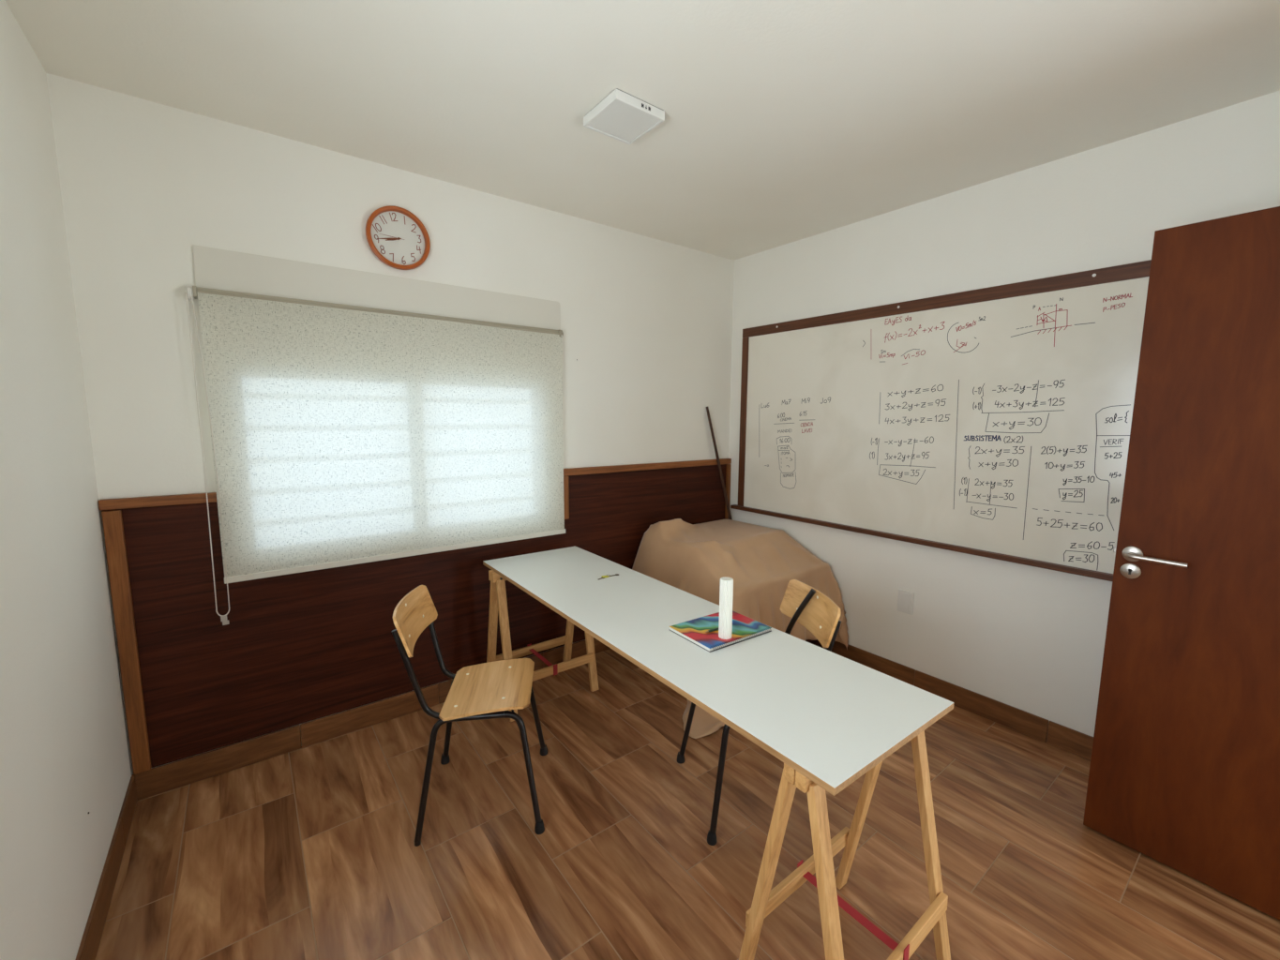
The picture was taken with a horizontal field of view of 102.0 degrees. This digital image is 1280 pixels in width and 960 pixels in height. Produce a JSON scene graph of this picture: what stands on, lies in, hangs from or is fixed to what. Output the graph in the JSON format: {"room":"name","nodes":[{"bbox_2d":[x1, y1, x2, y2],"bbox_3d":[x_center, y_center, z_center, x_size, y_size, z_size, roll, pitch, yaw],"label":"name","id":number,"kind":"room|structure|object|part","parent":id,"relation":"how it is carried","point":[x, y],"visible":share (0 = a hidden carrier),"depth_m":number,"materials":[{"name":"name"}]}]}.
{"room":"small classroom","nodes":[
{"label":"small classroom","id":0,"kind":"room"},
{"bbox_2d":[0,0,132,959],"bbox_3d":[-1.104,0.113,0.617,0.164,2.628,3.480,-5,9,-37],"label":"wall","id":1,"kind":"structure","parent":0,"point":[66,773],"depth_m":1.39,"materials":[{"name":"paint"}]},
{"bbox_2d":[75,775,137,959],"bbox_3d":[-1.026,1.356,0.795,0.010,0.111,3.095,-5,9,-37],"label":"baseboard","id":2,"kind":"structure","parent":1,"relation":"attached to","point":[92,935],"depth_m":1.60,"materials":[{"name":"wood"}]},
{"bbox_2d":[45,73,734,774],"bbox_3d":[-0.714,-0.172,2.960,3.330,2.628,0.204,-5,9,-37],"label":"wall","id":3,"kind":"structure","parent":0,"point":[646,323],"depth_m":2.15,"materials":[{"name":"paint"}]},
{"bbox_2d":[131,637,610,800],"bbox_3d":[-0.656,1.086,3.019,3.317,0.111,0.010,-5,9,-37],"label":"baseboard","id":4,"kind":"structure","parent":3,"relation":"attached to","point":[160,779],"depth_m":2.33,"materials":[{"name":"wood"}]},
{"bbox_2d":[184,286,565,625],"bbox_3d":[-1.083,-0.127,2.521,1.608,1.333,0.057,-5,9,-37],"label":"roller blind","id":5,"kind":"object","parent":3,"relation":"attached to","point":[342,435],"visible":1,"depth_m":2.37,"materials":[{"name":"beige fabric"}]},
{"bbox_3d":[-1.687,-0.074,2.030,0.046,1.267,0.006,-5,9,-37],"label":"chain cord","id":6,"kind":"part","parent":5,"relation":"part of","materials":[{"name":"beige plastic"}]},
{"bbox_3d":[-1.072,-0.785,2.457,1.575,0.010,0.033,-5,9,-37],"label":"mounting rail","id":7,"kind":"part","parent":5,"relation":"part of","materials":[{"name":"beige metal"}]},
{"bbox_2d":[192,244,560,330],"bbox_3d":[-1.078,-0.871,2.458,1.575,0.158,0.012,-5,9,-37],"label":"blind valance","id":8,"kind":"object","parent":3,"relation":"attached to","point":[215,268],"visible":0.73,"depth_m":2.32,"materials":[{"name":"beige"}]},
{"bbox_2d":[365,205,430,270],"bbox_3d":[-1.110,-1.112,2.385,0.275,0.275,0.036,-5,9,-37],"label":"wall clock","id":9,"kind":"object","parent":3,"relation":"attached to","point":[396,235],"visible":1,"depth_m":2.38,"materials":[{"name":"orange plastic"}]},
{"bbox_2d":[98,458,731,774],"bbox_3d":[-0.649,0.491,2.951,3.325,1.086,0.029,-5,9,-37],"label":"wainscot","id":10,"kind":"structure","parent":3,"relation":"attached to","point":[295,649],"depth_m":2.31,"materials":[{"name":"brown wood"}]},
{"bbox_3d":[-1.946,0.626,1.968,0.050,1.034,0.029,-5,9,-37],"label":"post","id":11,"kind":"part","parent":10,"relation":"part of","materials":[{"name":"brown wood"}]},
{"bbox_3d":[-1.819,0.078,1.996,0.370,0.037,0.029,-5,9,-37],"label":"rail","id":12,"kind":"part","parent":10,"relation":"part of","materials":[{"name":"brown wood"}]},
{"bbox_3d":[-0.443,0.103,3.060,0.037,0.256,0.029,-5,9,-37],"label":"post","id":13,"kind":"part","parent":10,"relation":"part of","materials":[{"name":"brown wood"}]},
{"bbox_3d":[0.109,-0.094,3.461,1.425,0.040,0.029,-5,9,-37],"label":"rail","id":14,"kind":"part","parent":10,"relation":"part of","materials":[{"name":"brown wood"}]},
{"bbox_3d":[0.660,0.396,3.947,0.029,1.040,0.029,-5,9,-37],"label":"post","id":15,"kind":"part","parent":10,"relation":"part of","materials":[{"name":"brown wood"}]},
{"bbox_2d":[4,0,1279,260],"bbox_3d":[0.290,-1.371,1.502,3.650,0.120,3.480,-5,9,-37],"label":"ceiling","id":16,"kind":"structure","parent":0,"point":[786,121],"depth_m":1.75,"materials":[{"name":"paint"}]},
{"bbox_2d":[583,88,664,145],"bbox_3d":[-0.061,-1.347,1.930,0.220,0.036,0.221,-5,9,-37],"label":"recessed light","id":17,"kind":"object","parent":16,"relation":"in","point":[622,116],"visible":1,"depth_m":1.90,"materials":[{"name":"white plastic"}]},
{"bbox_2d":[587,101,659,142],"bbox_3d":[-0.061,-1.335,1.931,0.196,0.008,0.196,-5,9,-37],"label":"diffuser","id":18,"kind":"object","parent":17,"relation":"attached to","point":[622,121],"depth_m":1.91,"materials":[{"name":"white plastic"}]},
{"bbox_2d":[95,648,1279,959],"bbox_3d":[0.285,1.346,1.819,3.650,0.100,3.440,-5,9,-37],"label":"floor","id":19,"kind":"structure","parent":0,"point":[309,852],"depth_m":1.78,"materials":[{"name":"brown wood"}]},
{"bbox_2d":[391,585,547,846],"bbox_3d":[-0.638,0.852,2.025,0.525,0.820,0.478,-1,7,-8],"label":"chair","id":20,"kind":"object","parent":19,"relation":"on","point":[480,691],"visible":1,"depth_m":1.94,"materials":[{"name":"brown wood"}]},
{"bbox_3d":[-0.853,0.522,1.952,0.085,0.150,0.387,-1,7,-8],"label":"backrest","id":21,"kind":"part","parent":20,"relation":"part of","materials":[{"name":"brown wood"}]},
{"bbox_3d":[-0.701,1.014,2.214,0.321,0.431,0.061,1,7,2],"label":"leg","id":22,"kind":"part","parent":20,"relation":"part of","materials":[{"name":"black metal"}]},
{"bbox_3d":[-0.649,1.056,1.871,0.321,0.431,0.061,-2,7,-19],"label":"leg","id":23,"kind":"part","parent":20,"relation":"part of","materials":[{"name":"black metal"}]},
{"bbox_3d":[-0.583,0.810,2.028,0.318,0.042,0.380,-1,7,-8],"label":"seat","id":24,"kind":"part","parent":20,"relation":"part of","materials":[{"name":"brown wood"}]},
{"bbox_3d":[-0.423,1.055,1.894,0.148,0.431,0.042,2,7,17],"label":"leg","id":25,"kind":"part","parent":20,"relation":"part of","materials":[{"name":"black metal"}]},
{"bbox_3d":[-0.478,1.010,2.257,0.148,0.431,0.042,-4,8,-33],"label":"leg","id":26,"kind":"part","parent":20,"relation":"part of","materials":[{"name":"black metal"}]},
{"bbox_2d":[486,570,598,722],"bbox_3d":[-0.531,0.800,2.792,0.543,0.727,0.336,-5,9,-37],"label":"trestle","id":27,"kind":"object","parent":19,"relation":"on","point":[498,602],"visible":0.52,"depth_m":2.73,"materials":[{"name":"brown wood"}]},
{"bbox_3d":[-0.539,0.463,2.763,0.543,0.050,0.029,-5,9,-37],"label":"ridge rail","id":28,"kind":"part","parent":27,"relation":"part of","materials":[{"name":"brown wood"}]},
{"bbox_3d":[-0.776,0.825,2.725,0.042,0.692,0.148,-5,9,-37],"label":"leg","id":29,"kind":"part","parent":27,"relation":"part of","materials":[{"name":"brown wood"}]},
{"bbox_3d":[-0.520,0.466,2.739,0.543,0.050,0.029,-5,9,-37],"label":"ridge rail","id":30,"kind":"part","parent":27,"relation":"part of","materials":[{"name":"brown wood"}]},
{"bbox_3d":[-0.662,0.843,2.577,0.042,0.692,0.148,-5,9,-37],"label":"leg","id":31,"kind":"part","parent":27,"relation":"part of","materials":[{"name":"brown wood"}]},
{"bbox_3d":[-0.401,0.792,3.011,0.042,0.692,0.148,-5,9,-37],"label":"leg","id":32,"kind":"part","parent":27,"relation":"part of","materials":[{"name":"brown wood"}]},
{"bbox_3d":[-0.286,0.811,2.863,0.042,0.692,0.148,-5,9,-37],"label":"leg","id":33,"kind":"part","parent":27,"relation":"part of","materials":[{"name":"brown wood"}]},
{"bbox_2d":[482,546,953,796],"bbox_3d":[0.011,0.519,2.050,0.548,0.018,2.058,-5,9,-36],"label":"tabletop","id":34,"kind":"object","parent":27,"relation":"on","point":[831,717],"visible":1,"depth_m":1.53,"materials":[{"name":"white laminate"}]},
{"bbox_2d":[598,573,618,579],"bbox_3d":[-0.153,0.455,2.454,0.123,0.007,0.028,-5,9,-37],"label":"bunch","id":35,"kind":"object","parent":34,"relation":"on","point":[607,576],"visible":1,"depth_m":2.45,"materials":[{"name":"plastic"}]},
{"bbox_2d":[669,610,771,652],"bbox_3d":[0.288,0.529,1.842,0.296,0.017,0.220,-5,9,-35],"label":"notebook","id":36,"kind":"object","parent":34,"relation":"on","point":[744,628],"visible":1,"depth_m":1.81,"materials":[{"name":"multicoloured paper"}]},
{"bbox_2d":[705,627,718,632],"bbox_3d":[0.261,0.523,1.809,0.086,0.007,0.008,-4,8,-32],"label":"pencil","id":37,"kind":"object","parent":36,"relation":"on","point":[715,629],"visible":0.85,"depth_m":1.80,"materials":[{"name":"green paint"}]},
{"bbox_2d":[718,576,733,639],"bbox_3d":[0.290,0.432,1.750,0.044,0.203,0.044,-5,9,-37],"label":"tube","id":38,"kind":"object","parent":36,"relation":"on","point":[726,588],"visible":1,"depth_m":1.73,"materials":[{"name":"white"}]},
{"bbox_2d":[632,518,848,738],"bbox_3d":[0.472,0.708,3.162,1.309,0.839,1.053,-5,9,-37],"label":"furniture","id":39,"kind":"object","parent":19,"relation":"on","point":[761,562],"visible":0.6,"depth_m":3.08,"materials":[{"name":"beige fabric"}]},
{"bbox_2d":[706,406,732,519],"bbox_3d":[0.582,-0.089,3.777,0.252,0.882,0.022,-2,8,-21],"label":"wooden stick","id":40,"kind":"object","parent":39,"relation":"on","point":[707,408],"visible":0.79,"depth_m":3.77,"materials":[{"name":"brown wood"}]},
{"bbox_2d":[677,579,841,845],"bbox_3d":[0.461,0.850,2.058,0.525,0.829,0.478,-1,7,-10],"label":"chair","id":41,"kind":"object","parent":19,"relation":"on","point":[805,605],"visible":0.44,"depth_m":2.02,"materials":[{"name":"brown wood"}]},
{"bbox_3d":[0.239,1.018,2.228,0.148,0.431,0.042,2,7,15],"label":"leg","id":42,"kind":"part","parent":41,"relation":"part of","materials":[{"name":"black metal"}]},
{"bbox_3d":[0.304,1.063,1.867,0.148,0.431,0.042,-5,9,-35],"label":"leg","id":43,"kind":"part","parent":41,"relation":"part of","materials":[{"name":"black metal"}]},
{"bbox_3d":[0.679,0.519,2.056,0.085,0.150,0.387,-1,7,-10],"label":"backrest","id":44,"kind":"part","parent":41,"relation":"part of","materials":[{"name":"brown wood"}]},
{"bbox_2d":[738,730,950,959],"bbox_3d":[0.559,0.982,1.368,0.542,0.727,0.336,-5,9,-37],"label":"trestle","id":45,"kind":"object","parent":19,"relation":"on","point":[765,900],"visible":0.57,"depth_m":1.34,"materials":[{"name":"brown wood"}]},
{"bbox_3d":[0.315,1.006,1.302,0.042,0.692,0.148,-5,9,-37],"label":"leg","id":46,"kind":"part","parent":45,"relation":"part of","materials":[{"name":"brown wood"}]},
{"bbox_3d":[0.552,0.644,1.339,0.542,0.050,0.029,-5,9,-37],"label":"ridge rail","id":47,"kind":"part","parent":45,"relation":"part of","materials":[{"name":"brown wood"}]},
{"bbox_3d":[0.571,0.648,1.314,0.542,0.050,0.029,-5,9,-37],"label":"ridge rail","id":48,"kind":"part","parent":45,"relation":"part of","materials":[{"name":"brown wood"}]},
{"bbox_3d":[0.429,1.025,1.153,0.042,0.692,0.148,-5,9,-37],"label":"leg","id":49,"kind":"part","parent":45,"relation":"part of","materials":[{"name":"brown wood"}]},
{"bbox_3d":[0.690,0.974,1.587,0.042,0.692,0.148,-5,9,-37],"label":"leg","id":50,"kind":"part","parent":45,"relation":"part of","materials":[{"name":"brown wood"}]},
{"bbox_3d":[0.804,0.992,1.438,0.042,0.692,0.148,-5,9,-37],"label":"leg","id":51,"kind":"part","parent":45,"relation":"part of","materials":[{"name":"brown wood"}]},
{"bbox_2d":[728,90,1279,737],"bbox_3d":[1.667,-0.127,2.722,0.160,2.628,3.480,-5,9,-37],"label":"wall","id":52,"kind":"structure","parent":0,"point":[1029,639],"depth_m":2.50,"materials":[{"name":"paint"}]},
{"bbox_2d":[896,588,914,615],"bbox_3d":[1.489,0.684,2.908,0.010,0.126,0.086,-5,9,-37],"label":"outlet plate","id":53,"kind":"object","parent":52,"relation":"attached to","point":[905,599],"visible":1,"depth_m":2.90,"materials":[{"name":"white plastic"}]},
{"bbox_2d":[730,259,1151,581],"bbox_3d":[1.562,-0.291,2.667,0.049,1.295,2.853,-5,9,-37],"label":"whiteboard","id":54,"kind":"object","parent":52,"relation":"attached to","point":[995,422],"visible":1,"depth_m":2.60,"materials":[{"name":"white plastic"}]},
{"bbox_2d":[730,504,1113,581],"bbox_3d":[1.558,0.339,2.744,0.049,0.026,2.853,-5,9,-37],"label":"tray","id":55,"kind":"object","parent":54,"relation":"on","point":[1090,571],"depth_m":2.69,"materials":[{"name":"brown wood"}]},
{"bbox_3d":[1.581,-0.903,2.594,0.023,0.062,2.778,-5,9,-37],"label":"rail","id":56,"kind":"part","parent":54,"relation":"part of","materials":[{"name":"brown wood"}]},
{"bbox_2d":[822,641,1093,761],"bbox_3d":[1.611,1.127,2.799,0.010,0.111,3.095,-5,9,-37],"label":"baseboard","id":57,"kind":"structure","parent":52,"relation":"attached to","point":[1078,744],"depth_m":2.62,"materials":[{"name":"wood"}]},
{"bbox_3d":[1.289,0.160,0.361,3.330,2.628,0.160,-5,9,-37],"label":"wall","id":58,"kind":"structure","parent":0,"visible":0},
{"bbox_2d":[1083,206,1279,920],"bbox_3d":[1.887,0.280,1.476,0.094,2.100,0.819,-5,9,-37],"label":"door","id":59,"kind":"structure","parent":58,"relation":"in","point":[1184,773],"depth_m":1.64,"materials":[{"name":"brown wood"}]},
{"bbox_3d":[1.692,0.261,1.696,0.052,0.019,0.144,-5,9,-37],"label":"lever","id":60,"kind":"part","parent":59,"relation":"part of","materials":[{"name":"silver metal"}]}
]}

